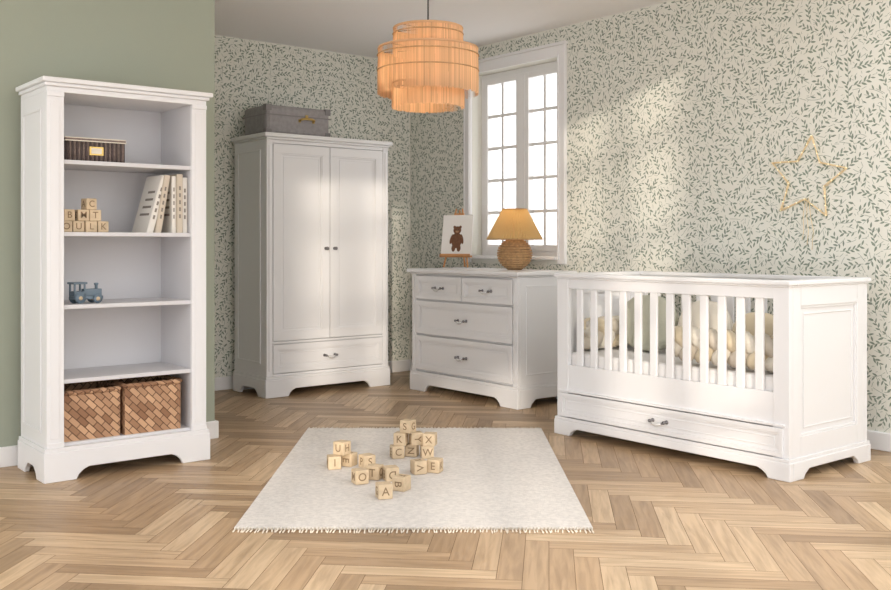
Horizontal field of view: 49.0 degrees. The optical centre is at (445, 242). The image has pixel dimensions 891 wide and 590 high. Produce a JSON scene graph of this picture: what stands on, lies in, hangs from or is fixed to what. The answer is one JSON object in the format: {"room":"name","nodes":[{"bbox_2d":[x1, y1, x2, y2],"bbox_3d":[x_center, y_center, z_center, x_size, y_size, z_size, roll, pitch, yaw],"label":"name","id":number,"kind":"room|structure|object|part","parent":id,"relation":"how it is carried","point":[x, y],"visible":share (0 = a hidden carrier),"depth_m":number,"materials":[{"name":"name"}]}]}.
{"room":"children's room","nodes":[
{"label":"children's room","id":0,"kind":"room"},
{"bbox_2d":[0,0,214,446],"bbox_3d":[-3.678,-0.230,4.787,4.700,2.700,1.670,0,0,-39],"label":"wall","id":1,"kind":"structure","parent":0,"point":[170,44],"depth_m":5.15,"materials":[{"name":"green paint"}]},
{"bbox_2d":[0,359,410,467],"bbox_3d":[-2.640,1.070,5.615,7.355,0.100,1.688,0,0,-39],"label":"baseboard","id":2,"kind":"structure","parent":1,"relation":"attached to","point":[8,454],"depth_m":5.61,"materials":[{"name":"white paint"}]},
{"bbox_2d":[215,35,409,376],"bbox_3d":[-1.464,-0.230,7.779,2.806,2.701,0.201,0,0,-39],"label":"wall","id":3,"kind":"structure","parent":0,"point":[249,74],"depth_m":7.88,"materials":[{"name":"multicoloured paper"}]},
{"bbox_2d":[215,0,671,57],"bbox_3d":[-1.657,-1.630,4.621,7.635,0.100,4.870,0,0,-39],"label":"ceiling","id":4,"kind":"structure","parent":0,"point":[353,27],"depth_m":6.88,"materials":[{"name":"white paint"}]},
{"bbox_2d":[377,0,478,112],"bbox_3d":[-0.082,-1.106,4.600,0.482,0.948,0.482,0,0,-39],"label":"pendant lamp","id":5,"kind":"object","parent":4,"relation":"hanging from","point":[428,67],"visible":1,"depth_m":4.44,"materials":[{"name":"orange"}]},
{"bbox_2d":[0,371,890,589],"bbox_3d":[-0.602,1.160,3.095,7.355,0.080,8.170,0,0,-39],"label":"floor","id":6,"kind":"structure","parent":0,"point":[661,518],"depth_m":3.85,"materials":[{"name":"brown wood"}]},
{"bbox_2d":[16,76,212,483],"bbox_3d":[-1.670,0.172,4.961,0.852,1.895,0.444,0,0,-39],"label":"bookcase","id":7,"kind":"object","parent":6,"relation":"on","point":[149,319],"visible":0.95,"depth_m":5.01,"materials":[{"name":"white paint"}]},
{"bbox_2d":[67,282,102,303],"bbox_3d":[-1.759,0.242,4.780,0.076,0.104,0.156,0,0,44],"label":"train","id":8,"kind":"object","parent":7,"relation":"in","point":[95,295],"visible":1,"depth_m":4.76,"materials":[{"name":"blue paint"}]},
{"bbox_2d":[64,198,108,231],"bbox_3d":[-1.765,-0.135,4.764,0.233,0.165,0.065,0,0,-39],"label":"blocks","id":9,"kind":"object","parent":7,"relation":"in","point":[87,219],"visible":0.89,"depth_m":4.75,"materials":[{"name":"brown wood"}]},
{"bbox_2d":[64,380,121,441],"bbox_3d":[-1.805,0.825,4.855,0.294,0.245,0.323,0,0,-39],"label":"woven basket","id":10,"kind":"object","parent":7,"relation":"in","point":[92,408],"visible":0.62,"depth_m":4.74,"materials":[{"name":"brown wicker"}]},
{"bbox_2d":[64,136,125,162],"bbox_3d":[-1.757,-0.452,4.827,0.297,0.114,0.206,0,0,-39],"label":"box","id":11,"kind":"object","parent":7,"relation":"in","point":[75,148],"visible":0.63,"depth_m":4.75,"materials":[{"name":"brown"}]},
{"bbox_3d":[-1.758,-0.499,4.828,0.293,0.018,0.198,0,0,-39],"label":"lid","id":12,"kind":"part","parent":11,"relation":"part of","materials":[{"name":"wicker"}]},
{"bbox_3d":[-1.670,-0.755,4.961,0.852,0.040,0.444,0,0,-39],"label":"cornice","id":13,"kind":"part","parent":7,"relation":"part of","materials":[{"name":"white paint"}]},
{"bbox_2d":[104,375,181,434],"bbox_3d":[-1.565,0.820,5.036,0.312,0.255,0.323,0,0,-39],"label":"woven basket","id":14,"kind":"object","parent":7,"relation":"in","point":[148,403],"visible":0.75,"depth_m":4.92,"materials":[{"name":"brown wicker"}]},
{"bbox_2d":[132,174,186,232],"bbox_3d":[-1.477,-0.198,5.055,0.214,0.309,0.221,0,0,-39],"label":"storybooks","id":15,"kind":"object","parent":7,"relation":"in","point":[162,208],"visible":0.9,"depth_m":5.00,"materials":[{"name":"white paper"}]},
{"bbox_2d":[231,132,392,398],"bbox_3d":[-1.018,0.162,7.563,1.127,1.917,0.544,0,0,-39],"label":"wardrobe","id":16,"kind":"object","parent":6,"relation":"on","point":[311,212],"visible":1,"depth_m":7.32,"materials":[{"name":"white paint"}]},
{"bbox_2d":[243,103,330,136],"bbox_3d":[-1.203,-0.910,7.467,0.556,0.226,0.401,0,0,-39],"label":"storage box","id":17,"kind":"object","parent":16,"relation":"on","point":[267,117],"visible":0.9,"depth_m":7.32,"materials":[{"name":"fabric"}]},
{"bbox_3d":[-1.037,-0.924,7.367,0.137,0.031,0.038,0,0,-39],"label":"handle","id":18,"kind":"part","parent":17,"relation":"part of","materials":[{"name":"gold metal"}]},
{"bbox_3d":[-1.020,-0.773,7.565,1.127,0.047,0.538,0,0,-39],"label":"cornice","id":19,"kind":"part","parent":16,"relation":"part of","materials":[{"name":"white paint"}]},
{"bbox_3d":[-0.876,0.844,7.390,0.967,0.207,0.022,0,0,-39],"label":"drawer","id":20,"kind":"part","parent":16,"relation":"part of","materials":[{"name":"white paint"}]},
{"bbox_2d":[232,427,593,533],"bbox_3d":[-0.126,1.115,4.845,1.402,0.009,2.160,0,0,0],"label":"rug","id":21,"kind":"object","parent":6,"relation":"on","point":[490,478],"visible":0.96,"depth_m":4.39,"materials":[{"name":"fabric"}]},
{"bbox_2d":[327,419,442,499],"bbox_3d":[-0.209,1.014,4.705,0.730,0.193,0.696,0,0,-39],"label":"blocks","id":22,"kind":"object","parent":21,"relation":"on","point":[342,455],"visible":1,"depth_m":4.80,"materials":[{"name":"brown wood"}]},
{"bbox_2d":[407,267,576,409],"bbox_3d":[0.314,0.657,7.196,0.584,0.925,1.238,0,0,-39],"label":"dresser","id":23,"kind":"object","parent":6,"relation":"on","point":[492,332],"visible":0.95,"depth_m":6.84,"materials":[{"name":"white paint"}]},
{"bbox_2d":[439,209,473,267],"bbox_3d":[0.111,-0.039,7.589,0.250,0.454,0.222,0,0,23],"label":"easel","id":24,"kind":"object","parent":23,"relation":"on","point":[457,233],"visible":1,"depth_m":7.53,"materials":[{"name":"white paper"}]},
{"bbox_2d":[449,226,462,251],"bbox_3d":[0.086,-0.034,7.530,0.116,0.200,0.039,0,0,23],"label":"painting","id":25,"kind":"object","parent":24,"relation":"attached to","point":[455,232],"depth_m":7.53,"materials":[{"name":"brown paint"}]},
{"bbox_2d":[487,208,542,269],"bbox_3d":[0.502,-0.027,7.093,0.411,0.444,0.411,0,0,-39],"label":"table lamp","id":26,"kind":"object","parent":23,"relation":"on","point":[514,226],"visible":0.99,"depth_m":6.99,"materials":[{"name":"gold wicker"}]},
{"bbox_3d":[0.502,-0.136,7.093,0.411,0.218,0.411,0,0,-39],"label":"lamp shade","id":27,"kind":"part","parent":26,"relation":"part of","materials":[{"name":"beige fabric"}]},
{"bbox_2d":[554,271,870,482],"bbox_3d":[1.405,0.648,5.390,0.786,0.943,1.542,0,0,-39],"label":"crib","id":28,"kind":"object","parent":6,"relation":"on","point":[803,414],"visible":0.98,"depth_m":4.97,"materials":[{"name":"white paint"}]},
{"bbox_3d":[1.415,0.690,5.399,0.646,0.100,1.424,0,0,-39],"label":"mattress","id":29,"kind":"part","parent":28,"relation":"part of","materials":[{"name":"white fabric"}]},
{"bbox_2d":[584,316,772,371],"bbox_3d":[1.417,0.535,5.400,0.651,0.194,1.448,0,0,-39],"label":"bumper cover","id":30,"kind":"object","parent":28,"relation":"on","point":[695,331],"visible":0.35,"depth_m":5.01,"materials":[{"name":"beige fabric"}]},
{"bbox_2d":[627,295,772,350],"bbox_3d":[1.400,0.473,5.447,0.223,0.334,1.128,0,0,-39],"label":"pillows","id":31,"kind":"object","parent":28,"relation":"in","point":[695,306],"depth_m":5.60,"materials":[{"name":"beige fabric"}]},
{"bbox_2d":[410,0,890,432],"bbox_3d":[2.303,-0.230,5.572,0.281,2.701,8.370,0,0,-39],"label":"wall","id":32,"kind":"structure","parent":0,"point":[680,112],"depth_m":6.11,"materials":[{"name":"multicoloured paper"}]},
{"bbox_2d":[468,255,556,259],"bbox_3d":[0.566,0.113,7.582,0.195,0.025,0.980,0,0,-39],"label":"sill","id":33,"kind":"structure","parent":32,"relation":"attached to","point":[473,256],"depth_m":7.63,"materials":[{"name":"white paint"}]},
{"bbox_2d":[463,40,567,263],"bbox_3d":[0.512,-0.656,7.538,0.034,1.622,1.164,0,0,-39],"label":"window frame","id":34,"kind":"structure","parent":32,"relation":"attached to","point":[557,49],"depth_m":7.18,"materials":[{"name":"white paint"}]},
{"bbox_2d":[482,61,556,255],"bbox_3d":[0.621,-0.620,7.627,0.072,1.490,0.980,0,0,-39],"label":"frame","id":35,"kind":"object","parent":32,"relation":"attached to","point":[521,71],"visible":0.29,"depth_m":7.62,"materials":[{"name":"white paint"}]},
{"bbox_2d":[484,67,556,251],"bbox_3d":[0.618,-0.627,7.625,0.060,1.385,0.890,0,0,-39],"label":"sash","id":36,"kind":"object","parent":32,"relation":"attached to","point":[529,76],"visible":0.48,"depth_m":7.65,"materials":[{"name":"white paint"}]},
{"bbox_2d":[488,75,556,244],"bbox_3d":[0.608,-0.630,7.616,0.015,1.290,0.810,0,0,-39],"label":"bars","id":37,"kind":"object","parent":36,"relation":"attached to","point":[545,108],"visible":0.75,"depth_m":7.49,"materials":[{"name":"white paint"}]},
{"bbox_2d":[410,360,890,451],"bbox_3d":[2.256,1.070,5.394,0.018,0.100,8.152,0,0,-39],"label":"baseboard","id":38,"kind":"structure","parent":32,"relation":"attached to","point":[881,441],"depth_m":5.28,"materials":[{"name":"white paint"}]},
{"bbox_2d":[771,135,847,244],"bbox_3d":[2.079,-0.289,5.605,0.015,0.658,0.473,0,0,-39],"label":"wall light","id":39,"kind":"object","parent":32,"relation":"attached to","point":[811,136],"visible":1,"depth_m":5.60,"materials":[{"name":"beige metal"}]}
]}

